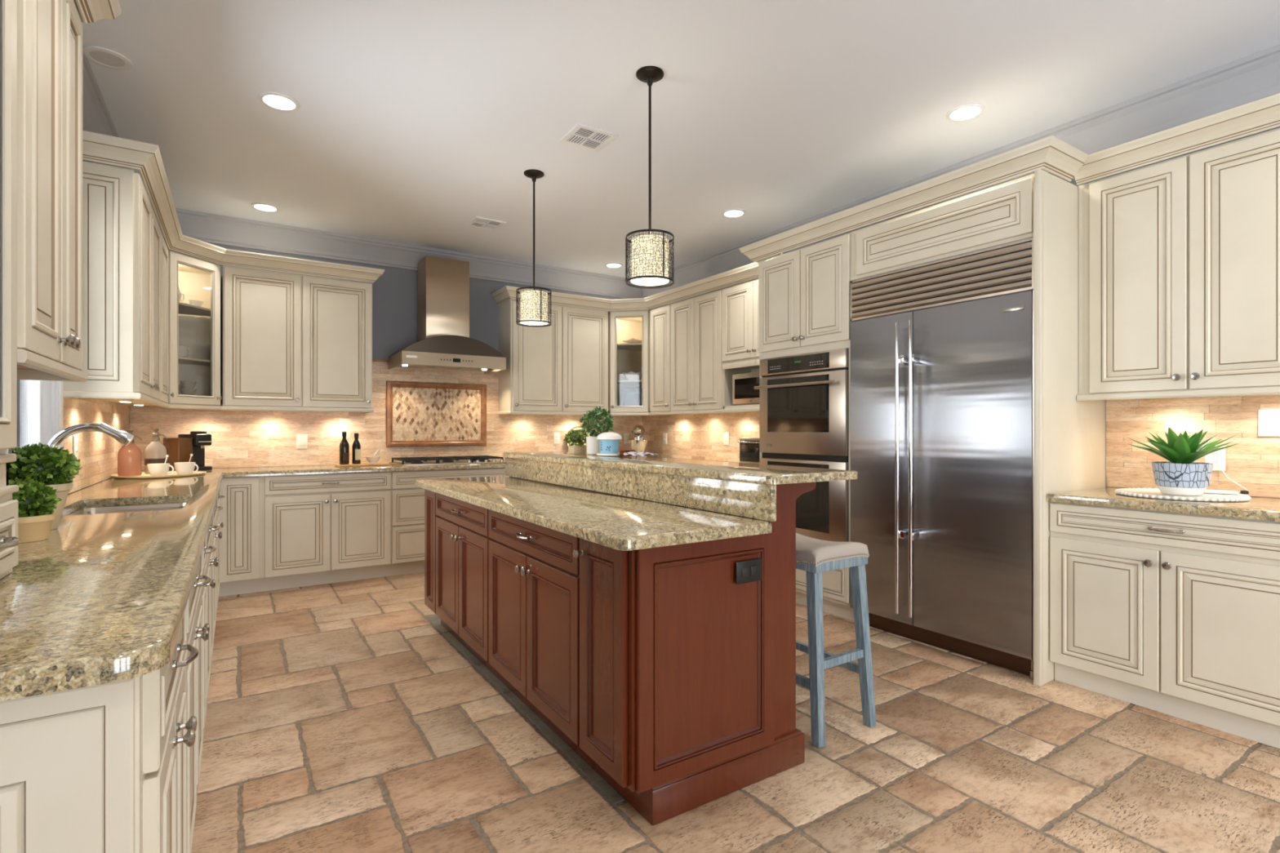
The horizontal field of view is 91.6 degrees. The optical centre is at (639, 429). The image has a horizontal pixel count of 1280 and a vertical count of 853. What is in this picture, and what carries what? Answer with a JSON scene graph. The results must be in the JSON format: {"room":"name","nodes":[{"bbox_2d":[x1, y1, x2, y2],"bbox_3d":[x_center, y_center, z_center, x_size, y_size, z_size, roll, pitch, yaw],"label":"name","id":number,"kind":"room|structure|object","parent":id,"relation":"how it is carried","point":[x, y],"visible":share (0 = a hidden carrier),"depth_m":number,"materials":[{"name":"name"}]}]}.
{"room":"kitchen","nodes":[
{"label":"kitchen","id":0,"kind":"room"},
{"bbox_2d":[68,160,111,494],"bbox_3d":[-1.375,-0.230,0.742,0.140,2.900,9.540,0,0,-33],"label":"wall","id":1,"kind":"structure","parent":0,"point":[82,160],"depth_m":3.38,"materials":[{"name":"grey paint"}]},
{"bbox_2d":[8,379,63,478],"bbox_3d":[-2.332,-0.465,2.266,0.189,1.370,1.300,0,0,-33],"label":"window","id":2,"kind":"structure","parent":1,"relation":"in","point":[40,403],"depth_m":2.69,"materials":[{"name":"white glass"}]},
{"bbox_2d":[17,0,87,382],"bbox_3d":[-1.626,-0.693,1.557,0.321,1.095,0.658,0,0,-33],"label":"upper cabinet","id":3,"kind":"object","parent":1,"relation":"attached to","point":[50,32],"depth_m":1.56,"materials":[{"name":"beige paint"}]},
{"bbox_2d":[73,0,121,23],"bbox_3d":[-1.430,-1.292,1.298,0.368,0.106,1.450,0,0,-33],"label":"crown molding","id":4,"kind":"structure","parent":3,"relation":"attached to","point":[89,11],"depth_m":1.90,"materials":[{"name":"beige paint"}]},
{"bbox_2d":[63,397,129,493],"bbox_3d":[-3.231,0.054,3.745,0.011,0.508,2.200,0,0,-33],"label":"wall tiles","id":5,"kind":"structure","parent":1,"relation":"attached to","point":[97,451],"depth_m":3.48,"materials":[{"name":"stone"}]},
{"bbox_2d":[63,160,159,399],"bbox_3d":[-2.771,-0.708,3.324,0.321,1.065,1.008,0,0,-33],"label":"upper cabinet","id":6,"kind":"object","parent":1,"relation":"attached to","point":[121,229],"visible":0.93,"depth_m":2.94,"materials":[{"name":"beige paint"}]},
{"bbox_2d":[103,229,173,403],"bbox_3d":[-3.193,-0.708,3.975,0.321,1.065,0.545,0,0,-33],"label":"upper cabinet","id":7,"kind":"object","parent":1,"relation":"attached to","point":[164,394],"visible":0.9,"depth_m":4.00,"materials":[{"name":"beige paint"}]},
{"bbox_2d":[120,249,222,406],"bbox_3d":[-3.413,-0.708,4.546,0.602,1.065,0.622,0,0,-36],"label":"upper cabinet","id":8,"kind":"object","parent":1,"relation":"attached to","point":[194,379],"visible":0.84,"depth_m":4.67,"materials":[{"name":"beige wood"}]},
{"bbox_2d":[177,302,210,316],"bbox_3d":[-3.425,-0.893,4.534,0.546,0.014,0.536,0,0,-32],"label":"shelf","id":9,"kind":"object","parent":8,"relation":"attached to","point":[184,309],"depth_m":4.68,"materials":[{"name":"beige wood"}]},
{"bbox_2d":[177,356,210,365],"bbox_3d":[-3.425,-0.508,4.534,0.546,0.014,0.536,0,0,-32],"label":"shelf","id":10,"kind":"object","parent":8,"relation":"attached to","point":[182,361],"depth_m":4.64,"materials":[{"name":"beige"}]},
{"bbox_2d":[63,391,373,413],"bbox_3d":[-2.787,-0.160,4.201,0.954,0.030,2.763,0,0,3],"label":"rail","id":11,"kind":"object","parent":8,"relation":"attached to","point":[84,394],"visible":0.87,"depth_m":4.38,"materials":[{"name":"beige paint"}]},
{"bbox_2d":[163,236,627,468],"bbox_3d":[-1.938,-0.230,5.978,4.890,2.900,0.140,0,0,-33],"label":"wall","id":12,"kind":"structure","parent":0,"point":[395,292],"depth_m":5.72,"materials":[{"name":"grey paint"}]},
{"bbox_2d":[222,265,372,408],"bbox_3d":[-2.788,-0.708,5.114,1.053,1.065,0.381,0,0,-33],"label":"upper cabinet","id":13,"kind":"object","parent":12,"relation":"attached to","point":[290,340],"visible":0.99,"depth_m":4.95,"materials":[{"name":"beige paint"}]},
{"bbox_2d":[82,130,384,284],"bbox_3d":[-2.728,-1.292,4.190,1.036,0.106,2.864,0,0,3],"label":"crown molding","id":14,"kind":"structure","parent":13,"relation":"attached to","point":[146,157],"depth_m":3.99,"materials":[{"name":"beige paint"}]},
{"bbox_2d":[129,404,642,470],"bbox_3d":[-1.897,0.054,5.914,4.586,0.508,0.011,0,0,-33],"label":"wall tiles","id":15,"kind":"structure","parent":12,"relation":"attached to","point":[239,438],"depth_m":5.32,"materials":[{"name":"tile"}]},
{"bbox_2d":[386,380,486,447],"bbox_3d":[-1.905,-0.140,5.889,0.930,0.600,0.022,0,0,-33],"label":"mosaic panel","id":16,"kind":"object","parent":15,"relation":"attached to","point":[419,414],"visible":1,"depth_m":5.87,"materials":[{"name":"beige tile"}]},
{"bbox_2d":[372,361,498,408],"bbox_3d":[-1.930,-0.405,5.892,1.230,0.410,0.011,0,0,-33],"label":"wall tiles","id":17,"kind":"structure","parent":12,"relation":"attached to","point":[381,373],"depth_m":5.85,"materials":[{"name":"tile"}]},
{"bbox_2d":[388,255,506,373],"bbox_3d":[-1.749,-1.045,5.653,0.904,1.000,0.563,0,0,-33],"label":"range hood","id":18,"kind":"object","parent":12,"relation":"attached to","point":[444,341],"visible":1,"depth_m":5.58,"materials":[{"name":"grey metal"}]},
{"bbox_2d":[498,299,608,412],"bbox_3d":[-0.862,-0.708,6.362,1.075,1.065,0.381,0,0,-33],"label":"upper cabinet","id":19,"kind":"object","parent":12,"relation":"attached to","point":[562,366],"visible":0.96,"depth_m":6.20,"materials":[{"name":"beige paint"}]},
{"bbox_2d":[490,253,782,311],"bbox_3d":[0.004,-1.292,5.868,2.972,0.106,1.118,0,0,24],"label":"crown molding","id":20,"kind":"structure","parent":19,"relation":"attached to","point":[748,272],"depth_m":6.04,"materials":[{"name":"beige paint"}]},
{"bbox_2d":[608,309,649,413],"bbox_3d":[-0.070,-0.708,6.704,0.621,1.065,0.606,0,0,-33],"label":"upper cabinet","id":21,"kind":"object","parent":12,"relation":"attached to","point":[623,357],"visible":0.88,"depth_m":6.54,"materials":[{"name":"beige wood"}]},
{"bbox_2d":[617,342,641,351],"bbox_3d":[-0.064,-0.893,6.713,0.536,0.014,0.546,0,0,-32],"label":"shelf","id":22,"kind":"object","parent":21,"relation":"attached to","point":[620,347],"depth_m":6.73,"materials":[{"name":"beige"}]},
{"bbox_2d":[622,387,641,405],"bbox_3d":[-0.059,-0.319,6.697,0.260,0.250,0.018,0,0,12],"label":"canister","id":23,"kind":"object","parent":21,"relation":"in","point":[631,397],"visible":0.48,"depth_m":6.70,"materials":[{"name":"white ceramic"}]},
{"bbox_2d":[82,0,1279,278],"bbox_3d":[0.656,-1.740,1.975,4.890,0.120,9.680,0,0,-33],"label":"ceiling","id":24,"kind":"structure","parent":0,"point":[415,121],"depth_m":3.16,"materials":[{"name":"white paint"}]},
{"bbox_2d":[83,45,132,70],"bbox_3d":[-2.406,-1.675,2.814,0.176,0.009,0.176,0,0,-33],"label":"ceiling speaker","id":25,"kind":"object","parent":24,"relation":"attached to","point":[105,57],"visible":0.98,"depth_m":2.81,"materials":[{"name":"white plastic"}]},
{"bbox_2d":[88,50,124,66],"bbox_3d":[-2.406,-1.676,2.814,0.124,0.006,0.124,0,0,-33],"label":"grille","id":26,"kind":"object","parent":25,"relation":"attached to","point":[104,58],"depth_m":2.81,"materials":[{"name":"grey"}]},
{"bbox_2d":[257,91,299,111],"bbox_3d":[-1.846,-1.675,3.189,0.184,0.008,0.184,0,0,-33],"label":"recessed light","id":27,"kind":"object","parent":24,"relation":"in","point":[275,100],"visible":1,"depth_m":3.19,"materials":[{"name":"white"}]},
{"bbox_2d":[466,216,506,231],"bbox_3d":[-1.257,-1.676,5.084,0.250,0.006,0.250,0,0,-33],"label":"ceiling vent","id":28,"kind":"object","parent":24,"relation":"in","point":[477,222],"visible":1,"depth_m":5.08,"materials":[{"name":"white metal"}]},
{"bbox_2d":[515,168,551,327],"bbox_3d":[-0.695,-1.185,4.088,0.228,0.990,0.228,0,0,-33],"label":"pendant light","id":29,"kind":"object","parent":24,"relation":"hanging from","point":[534,305],"visible":1,"depth_m":4.03,"materials":[{"name":"brown metal"}]},
{"bbox_2d":[559,123,617,151],"bbox_3d":[-0.298,-1.676,3.585,0.250,0.006,0.250,0,0,-33],"label":"ceiling vent","id":30,"kind":"object","parent":24,"relation":"in","point":[582,135],"visible":1,"depth_m":3.57,"materials":[{"name":"white metal"}]},
{"bbox_2d":[625,65,674,288],"bbox_3d":[0.047,-1.185,2.943,0.228,0.990,0.228,0,0,-33],"label":"pendant light","id":31,"kind":"object","parent":24,"relation":"hanging from","point":[650,260],"visible":1,"depth_m":2.88,"materials":[{"name":"brown metal"}]},
{"bbox_2d":[631,277,669,285],"bbox_3d":[0.047,-0.702,2.943,0.180,0.006,0.180,0,0,-33],"label":"diffuser","id":32,"kind":"object","parent":31,"relation":"attached to","point":[638,281],"depth_m":2.94,"materials":[{"name":"beige glass"}]},
{"bbox_2d":[946,102,985,121],"bbox_3d":[1.724,-1.675,3.298,0.184,0.008,0.184,0,0,-33],"label":"recessed light","id":33,"kind":"object","parent":24,"relation":"in","point":[966,112],"visible":1,"depth_m":3.29,"materials":[{"name":"white"}]},
{"bbox_2d":[191,572,1279,852],"bbox_3d":[0.656,1.250,1.975,4.810,0.060,9.600,0,0,-33],"label":"floor","id":34,"kind":"structure","parent":0,"point":[345,717],"depth_m":2.27,"materials":[{"name":"tile"}]},
{"bbox_2d":[0,677,134,852],"bbox_3d":[-0.948,0.786,0.733,0.550,0.868,0.021,0,0,-33],"label":"end panel","id":35,"kind":"object","parent":34,"relation":"on","point":[67,757],"visible":0.92,"depth_m":0.84,"materials":[{"name":"beige paint"}]},
{"bbox_2d":[83,502,219,713],"bbox_3d":[-2.111,0.728,2.588,0.606,0.765,0.860,0,0,-33],"label":"base cabinet","id":36,"kind":"object","parent":34,"relation":"on","point":[211,562],"visible":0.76,"depth_m":2.69,"materials":[{"name":"beige paint"}]},
{"bbox_2d":[134,607,199,852],"bbox_3d":[-1.100,0.728,1.028,0.606,0.765,0.638,0,0,-33],"label":"base cabinet","id":37,"kind":"object","parent":34,"relation":"on","point":[162,736],"visible":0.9,"depth_m":0.99,"materials":[{"name":"beige paint"}]},
{"bbox_2d":[184,549,211,852],"bbox_3d":[-1.497,0.728,1.640,0.606,0.765,0.820,0,0,-33],"label":"base cabinet","id":38,"kind":"object","parent":34,"relation":"on","point":[196,633],"visible":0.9,"depth_m":1.73,"materials":[{"name":"beige paint"}]},
{"bbox_2d":[201,535,216,744],"bbox_3d":[-1.798,0.728,2.106,0.606,0.765,0.290,0,0,-33],"label":"base cabinet","id":39,"kind":"object","parent":34,"relation":"on","point":[212,584],"visible":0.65,"depth_m":2.24,"materials":[{"name":"beige paint"}]},
{"bbox_2d":[212,497,222,636],"bbox_3d":[-2.563,0.728,3.284,0.606,0.765,0.800,0,0,-33],"label":"base cabinet","id":40,"kind":"object","parent":34,"relation":"on","point":[215,535],"visible":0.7,"depth_m":3.46,"materials":[{"name":"beige paint"}]},
{"bbox_2d":[218,475,263,582],"bbox_3d":[-3.072,0.728,4.790,0.285,0.765,0.592,0,0,-33],"label":"base cabinet","id":41,"kind":"object","parent":34,"relation":"on","point":[242,514],"visible":0.85,"depth_m":4.55,"materials":[{"name":"beige paint"}]},
{"bbox_2d":[218,560,424,596],"bbox_3d":[-0.482,1.165,3.669,3.518,0.109,4.282,0,0,-33],"label":"toe kick","id":42,"kind":"object","parent":34,"relation":"on","point":[242,587],"visible":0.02,"depth_m":4.88,"materials":[{"name":"beige paint"}]},
{"bbox_2d":[263,471,391,577],"bbox_3d":[-2.566,0.728,5.099,0.900,0.765,0.624,0,0,-33],"label":"base cabinet","id":43,"kind":"object","parent":34,"relation":"on","point":[313,523],"visible":1,"depth_m":4.85,"materials":[{"name":"beige paint"}]},
{"bbox_2d":[391,467,508,564],"bbox_3d":[-1.761,0.728,5.622,1.020,0.765,0.624,0,0,-33],"label":"base cabinet","id":44,"kind":"object","parent":34,"relation":"on","point":[407,500],"visible":0.23,"depth_m":5.20,"materials":[{"name":"beige paint"}]},
{"bbox_2d":[440,476,816,826],"bbox_3d":[-0.281,0.702,3.094,0.887,1.035,2.392,0,0,-33],"label":"kitchen island","id":45,"kind":"object","parent":34,"relation":"on","point":[716,655],"visible":0.59,"depth_m":2.03,"materials":[{"name":"brown wood"}]},
{"bbox_2d":[424,488,438,613],"bbox_3d":[-1.040,0.715,3.887,0.537,0.740,0.255,0,0,-33],"label":"base cabinet","id":46,"kind":"object","parent":45,"relation":"attached to","point":[430,515],"visible":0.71,"depth_m":3.76,"materials":[{"name":"brown wood"}]},
{"bbox_2d":[435,493,491,662],"bbox_3d":[-0.740,0.715,3.391,0.572,0.740,0.904,0,0,-33],"label":"base cabinet","id":47,"kind":"object","parent":45,"relation":"attached to","point":[462,538],"visible":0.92,"depth_m":3.20,"materials":[{"name":"brown wood"}]},
{"bbox_2d":[488,509,579,746],"bbox_3d":[-0.247,0.715,2.632,0.572,0.740,0.905,0,0,-33],"label":"base cabinet","id":48,"kind":"object","parent":45,"relation":"attached to","point":[534,571],"visible":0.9,"depth_m":2.42,"materials":[{"name":"brown wood"}]},
{"bbox_2d":[414,475,771,551],"bbox_3d":[-0.476,0.326,2.944,0.580,0.036,2.462,0,0,-33],"label":"countertop","id":49,"kind":"structure","parent":48,"relation":"on","point":[616,522],"depth_m":2.29,"materials":[{"name":"stone"}]},
{"bbox_2d":[573,537,635,792],"bbox_3d":[0.086,0.715,2.121,0.568,0.740,0.316,0,0,-33],"label":"base cabinet","id":50,"kind":"object","parent":45,"relation":"attached to","point":[607,575],"visible":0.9,"depth_m":1.96,"materials":[{"name":"brown wood"}]},
{"bbox_2d":[505,457,776,521],"bbox_3d":[-0.220,0.245,3.104,0.021,0.124,2.452,0,0,-33],"label":"riser","id":51,"kind":"object","parent":45,"relation":"attached to","point":[747,500],"visible":0.88,"depth_m":2.60,"materials":[{"name":"stone"}]},
{"bbox_2d":[502,451,857,484],"bbox_3d":[-0.050,0.168,3.215,0.457,0.030,2.480,0,0,-33],"label":"island countertop","id":52,"kind":"structure","parent":45,"relation":"on","point":[768,474],"depth_m":2.56,"materials":[{"name":"stone"}]},
{"bbox_2d":[563,428,589,453],"bbox_3d":[-0.398,0.069,3.946,0.174,0.165,0.165,0,0,-33],"label":"potted plant","id":53,"kind":"object","parent":52,"relation":"on","point":[576,437],"visible":0.98,"depth_m":3.91,"materials":[{"name":"green plant"}]},
{"bbox_2d":[579,404,615,454],"bbox_3d":[-0.258,0.002,3.823,0.233,0.300,0.225,0,0,-33],"label":"potted plant","id":54,"kind":"object","parent":52,"relation":"on","point":[593,444],"visible":0.93,"depth_m":3.78,"materials":[{"name":"green plant"}]},
{"bbox_2d":[595,453,621,456],"bbox_3d":[-0.167,0.145,3.622,0.176,0.013,0.176,0,0,-33],"label":"marble board","id":55,"kind":"object","parent":52,"relation":"on","point":[597,454],"visible":0.75,"depth_m":3.55,"materials":[{"name":"white stone"}]},
{"bbox_2d":[596,431,622,453],"bbox_3d":[-0.179,0.077,3.632,0.148,0.123,0.148,0,0,27],"label":"canister","id":56,"kind":"object","parent":55,"relation":"on","point":[609,441],"visible":0.92,"depth_m":3.58,"materials":[{"name":"blue ceramic"}]},
{"bbox_2d":[735,558,761,584],"bbox_3d":[0.365,0.475,2.084,0.114,0.074,0.008,0,0,-33],"label":"electrical outlet","id":57,"kind":"object","parent":45,"relation":"attached to","point":[748,571],"visible":1,"depth_m":2.08,"materials":[{"name":"black plastic"}]},
{"bbox_2d":[758,232,854,621],"bbox_3d":[1.371,-0.010,4.434,0.733,2.460,0.820,0,0,-33],"label":"tall cabinet","id":58,"kind":"object","parent":34,"relation":"on","point":[804,294],"visible":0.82,"depth_m":4.16,"materials":[{"name":"beige paint"}]},
{"bbox_2d":[754,347,848,542],"bbox_3d":[1.304,0.161,4.391,0.631,1.347,0.770,0,0,-33],"label":"double oven","id":59,"kind":"object","parent":58,"relation":"in","point":[804,397],"visible":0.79,"depth_m":4.15,"materials":[{"name":"silver metal"}]},
{"bbox_2d":[795,533,876,748],"bbox_3d":[0.685,0.842,2.684,0.346,0.754,0.520,0,0,-33],"label":"bar stool","id":60,"kind":"object","parent":34,"relation":"on","point":[815,557],"visible":0.53,"depth_m":2.48,"materials":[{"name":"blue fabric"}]},
{"bbox_2d":[850,236,1033,679],"bbox_3d":[1.849,0.145,3.605,0.716,2.149,1.080,0,0,-33],"label":"refrigerator","id":61,"kind":"object","parent":34,"relation":"on","point":[942,350],"visible":0.8,"depth_m":3.36,"materials":[{"name":"silver metal"}]},
{"bbox_2d":[1033,168,1105,686],"bbox_3d":[2.193,-0.009,3.163,0.729,2.458,0.032,0,0,-33],"label":"panel","id":62,"kind":"object","parent":34,"relation":"on","point":[1069,433],"visible":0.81,"depth_m":3.03,"materials":[{"name":"beige paint"}]},
{"bbox_2d":[1049,501,1279,748],"bbox_3d":[2.470,0.782,2.771,0.674,0.874,0.930,0,0,-33],"label":"base cabinet","id":63,"kind":"object","parent":34,"relation":"on","point":[1186,606],"depth_m":2.60,"materials":[{"name":"beige paint"}]},
{"bbox_2d":[1046,486,1279,521],"bbox_3d":[2.483,0.326,2.768,0.658,0.036,0.945,0,0,-33],"label":"countertop","id":64,"kind":"structure","parent":63,"relation":"on","point":[1265,508],"depth_m":2.64,"materials":[{"name":"stone"}]},
{"bbox_2d":[1114,488,1251,502],"bbox_3d":[2.467,0.298,2.850,0.471,0.018,0.471,0,0,-10],"label":"serving tray","id":65,"kind":"object","parent":64,"relation":"on","point":[1151,493],"visible":0.83,"depth_m":2.76,"materials":[{"name":"white ceramic"}]},
{"bbox_2d":[1128,427,1239,495],"bbox_3d":[2.440,0.142,2.834,0.383,0.302,0.419,0,0,-33],"label":"succulent plant","id":66,"kind":"object","parent":65,"relation":"on","point":[1181,476],"visible":1,"depth_m":2.77,"materials":[{"name":"green plant"}]},
{"bbox_2d":[1204,458,1249,494],"bbox_3d":[2.689,0.215,2.886,0.196,0.155,0.182,0,0,37],"label":"charger","id":67,"kind":"object","parent":65,"relation":"on","point":[1211,491],"visible":0.8,"depth_m":2.84,"materials":[{"name":"white plastic"}]},
{"bbox_3d":[0.616,0.727,5.631,0.674,0.765,1.980,0,0,-33],"label":"cabinet","id":68,"kind":"object","parent":34,"relation":"on","visible":0},
{"bbox_2d":[0,456,737,702],"bbox_3d":[-0.564,0.326,3.858,4.586,0.036,4.888,0,0,-33],"label":"countertop","id":69,"kind":"structure","parent":68,"relation":"on","point":[103,599],"depth_m":1.24,"materials":[{"name":"stone"}]},
{"bbox_2d":[0,0,21,579],"bbox_3d":[-1.249,-0.467,0.979,0.325,1.546,0.726,0,0,-33],"label":"hutch","id":70,"kind":"object","parent":69,"relation":"on","point":[10,541],"visible":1,"depth_m":1.27,"materials":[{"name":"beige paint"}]},
{"bbox_2d":[8,478,62,542],"bbox_3d":[-1.702,0.220,1.720,0.151,0.173,0.150,0,0,-33],"label":"boxwood plant","id":71,"kind":"object","parent":69,"relation":"on","point":[36,515],"visible":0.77,"depth_m":1.71,"materials":[{"name":"green plant"}]},
{"bbox_2d":[8,442,83,529],"bbox_3d":[-1.842,0.173,1.906,0.202,0.268,0.200,0,0,27],"label":"boxwood plant","id":72,"kind":"object","parent":69,"relation":"on","point":[55,468],"visible":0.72,"depth_m":1.88,"materials":[{"name":"green plant"}]},
{"bbox_2d":[47,422,134,448],"bbox_3d":[-2.198,0.139,2.473,0.292,0.338,0.119,0,0,-33],"label":"faucet","id":73,"kind":"object","parent":69,"relation":"on","point":[124,437],"visible":0.48,"depth_m":2.50,"materials":[{"name":"silver metal"}]},
{"bbox_2d":[66,502,186,515],"bbox_3d":[-2.107,0.443,2.567,0.405,0.194,0.650,0,0,-33],"label":"sink","id":74,"kind":"object","parent":69,"relation":"in","point":[97,510],"visible":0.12,"depth_m":2.81,"materials":[{"name":"silver metal"}]},
{"bbox_2d":[111,471,206,478],"bbox_3d":[-3.164,0.299,4.110,0.500,0.016,0.500,0,0,-33],"label":"serving tray","id":75,"kind":"object","parent":69,"relation":"on","point":[144,474],"visible":0.59,"depth_m":3.98,"materials":[{"name":"beige wood"}]},
{"bbox_2d":[117,430,142,475],"bbox_3d":[-3.282,0.150,4.011,0.120,0.295,0.125,0,0,37],"label":"bottle","id":76,"kind":"object","parent":75,"relation":"on","point":[129,456],"visible":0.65,"depth_m":3.97,"materials":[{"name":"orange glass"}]},
{"bbox_2d":[144,428,168,465],"bbox_3d":[-3.263,0.145,4.201,0.126,0.305,0.122,0,0,-43],"label":"bottle","id":77,"kind":"object","parent":75,"relation":"on","point":[155,435],"visible":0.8,"depth_m":4.18,"materials":[{"name":"beige"}]},
{"bbox_2d":[146,463,173,475],"bbox_3d":[-3.066,0.259,3.969,0.119,0.078,0.116,0,0,25],"label":"mug","id":78,"kind":"object","parent":75,"relation":"on","point":[154,469],"visible":0.88,"depth_m":3.94,"materials":[{"name":"white ceramic"}]},
{"bbox_2d":[173,462,198,475],"bbox_3d":[-3.012,0.259,4.124,0.119,0.078,0.116,0,0,35],"label":"mug","id":79,"kind":"object","parent":75,"relation":"on","point":[181,468],"visible":0.9,"depth_m":4.09,"materials":[{"name":"white ceramic"}]},
{"bbox_2d":[163,431,212,471],"bbox_3d":[-3.370,0.160,4.649,0.271,0.294,0.215,0,0,29],"label":"coffee machine","id":80,"kind":"object","parent":69,"relation":"on","point":[179,449],"visible":0.87,"depth_m":4.59,"materials":[{"name":"brown plastic"}]},
{"bbox_2d":[334,462,389,466],"bbox_3d":[-2.367,0.301,5.306,0.400,0.012,0.200,0,0,-33],"label":"serving board","id":81,"kind":"object","parent":69,"relation":"on","point":[368,464],"visible":0.99,"depth_m":5.24,"materials":[{"name":"brown wood"}]},
{"bbox_2d":[339,431,349,464],"bbox_3d":[-2.487,0.157,5.240,0.074,0.275,0.074,0,0,12],"label":"oil bottle","id":82,"kind":"object","parent":81,"relation":"on","point":[344,445],"visible":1,"depth_m":5.21,"materials":[{"name":"black glass"}]},
{"bbox_2d":[351,433,360,464],"bbox_3d":[-2.413,0.164,5.300,0.068,0.262,0.067,0,0,12],"label":"oil bottle","id":83,"kind":"object","parent":81,"relation":"on","point":[356,447],"visible":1,"depth_m":5.28,"materials":[{"name":"black glass"}]},
{"bbox_2d":[390,455,505,466],"bbox_3d":[-1.734,0.281,5.645,0.910,0.053,0.500,0,0,-33],"label":"gas cooktop","id":84,"kind":"object","parent":69,"relation":"in","point":[440,460],"visible":1,"depth_m":5.54,"materials":[{"name":"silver metal"}]},
{"bbox_2d":[390,459,505,466],"bbox_3d":[-1.734,0.301,5.645,0.910,0.012,0.500,0,0,-33],"label":"tray","id":85,"kind":"object","parent":84,"relation":"on","point":[451,461],"depth_m":5.53,"materials":[{"name":"silver metal"}]},
{"bbox_2d":[628,424,648,457],"bbox_3d":[-0.015,0.130,6.620,0.208,0.355,0.350,0,0,2],"label":"stand mixer","id":86,"kind":"object","parent":69,"relation":"on","point":[638,443],"visible":0.83,"depth_m":6.49,"materials":[{"name":"silver metal"}]},
{"bbox_2d":[628,440,648,452],"bbox_3d":[-0.017,0.189,6.561,0.208,0.147,0.208,0,0,2],"label":"bowl","id":87,"kind":"object","parent":86,"relation":"on","point":[639,446],"depth_m":6.49,"materials":[{"name":"silver metal"}]},
{"bbox_2d":[737,437,759,464],"bbox_3d":[1.067,0.190,5.131,0.347,0.235,0.460,0,0,-33],"label":"toaster oven","id":88,"kind":"object","parent":69,"relation":"on","point":[748,446],"visible":0.25,"depth_m":5.13,"materials":[{"name":"silver metal"}]},
{"bbox_2d":[643,126,1279,497],"bbox_3d":[2.611,-0.230,3.325,0.140,2.900,9.540,0,0,-33],"label":"wall","id":89,"kind":"structure","parent":0,"point":[1073,181],"depth_m":3.36,"materials":[{"name":"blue paint"}]},
{"bbox_2d":[649,303,671,412],"bbox_3d":[0.328,-0.708,6.365,0.381,1.065,0.365,0,0,-33],"label":"upper cabinet","id":90,"kind":"object","parent":89,"relation":"attached to","point":[660,317],"visible":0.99,"depth_m":6.27,"materials":[{"name":"beige paint"}]},
{"bbox_2d":[497,408,759,415],"bbox_3d":[0.052,-0.160,5.900,2.946,0.030,1.052,0,0,25],"label":"rail","id":91,"kind":"object","parent":90,"relation":"attached to","point":[744,410],"visible":0.68,"depth_m":6.05,"materials":[{"name":"beige paint"}]},
{"bbox_2d":[82,44,1279,298],"bbox_3d":[0.656,-1.579,1.975,4.610,0.199,9.400,0,0,-33],"label":"trim","id":92,"kind":"structure","parent":89,"relation":"attached to","point":[1255,77],"depth_m":4.76,"materials":[{"name":"grey"}]},
{"bbox_2d":[670,288,723,411],"bbox_3d":[0.636,-0.708,5.890,0.381,1.065,0.768,0,0,-33],"label":"upper cabinet","id":93,"kind":"object","parent":89,"relation":"attached to","point":[696,373],"visible":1,"depth_m":5.77,"materials":[{"name":"beige paint"}]},
{"bbox_2d":[642,411,759,462],"bbox_3d":[0.737,0.054,6.079,0.011,0.508,2.600,0,0,-33],"label":"wall tiles","id":94,"kind":"structure","parent":89,"relation":"attached to","point":[689,436],"depth_m":6.27,"materials":[{"name":"tile"}]},
{"bbox_2d":[721,278,759,408],"bbox_3d":[1.066,-0.708,5.227,0.381,1.065,0.808,0,0,-33],"label":"upper cabinet","id":95,"kind":"object","parent":89,"relation":"attached to","point":[740,302],"visible":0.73,"depth_m":5.31,"materials":[{"name":"beige paint"}]},
{"bbox_2d":[732,371,759,405],"bbox_3d":[1.075,-0.341,5.201,0.318,0.270,0.640,0,0,-33],"label":"microwave","id":96,"kind":"object","parent":95,"relation":"in","point":[744,393],"visible":0.28,"depth_m":5.26,"materials":[{"name":"silver metal"}]},
{"bbox_2d":[851,173,1034,280],"bbox_3d":[1.899,-1.087,3.636,0.706,0.305,1.083,0,0,-33],"label":"upper cabinet","id":97,"kind":"object","parent":89,"relation":"attached to","point":[1001,214],"visible":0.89,"depth_m":3.36,"materials":[{"name":"beige paint"}]},
{"bbox_2d":[738,93,1279,262],"bbox_3d":[1.721,-1.292,3.516,0.446,0.106,2.939,0,0,-33],"label":"crown molding","id":98,"kind":"structure","parent":97,"relation":"attached to","point":[1052,154],"depth_m":3.03,"materials":[{"name":"beige paint"}]},
{"bbox_2d":[1076,127,1279,400],"bbox_3d":[2.595,-0.693,2.869,0.381,1.095,0.902,0,0,-33],"label":"upper cabinet","id":99,"kind":"object","parent":89,"relation":"attached to","point":[1179,258],"depth_m":2.81,"materials":[{"name":"beige paint"}]},
{"bbox_2d":[1106,394,1279,497],"bbox_3d":[2.845,0.054,2.826,0.011,0.508,1.247,0,0,-33],"label":"tiles","id":100,"kind":"structure","parent":89,"relation":"attached to","point":[1253,464],"depth_m":3.01,"materials":[{"name":"stone"}]},
{"bbox_2d":[1205,445,1225,471],"bbox_3d":[2.740,0.137,2.968,0.009,0.118,0.072,0,0,-33],"label":"electrical outlet","id":101,"kind":"object","parent":100,"relation":"attached to","point":[1214,458],"visible":0.74,"depth_m":2.96,"materials":[{"name":"white plastic"}]},
{"bbox_2d":[1257,408,1279,435],"bbox_3d":[2.855,-0.030,2.792,0.009,0.122,0.122,0,0,-33],"label":"wall switch","id":102,"kind":"object","parent":100,"relation":"attached to","point":[1268,420],"visible":1,"depth_m":2.81,"materials":[{"name":"white plastic"}]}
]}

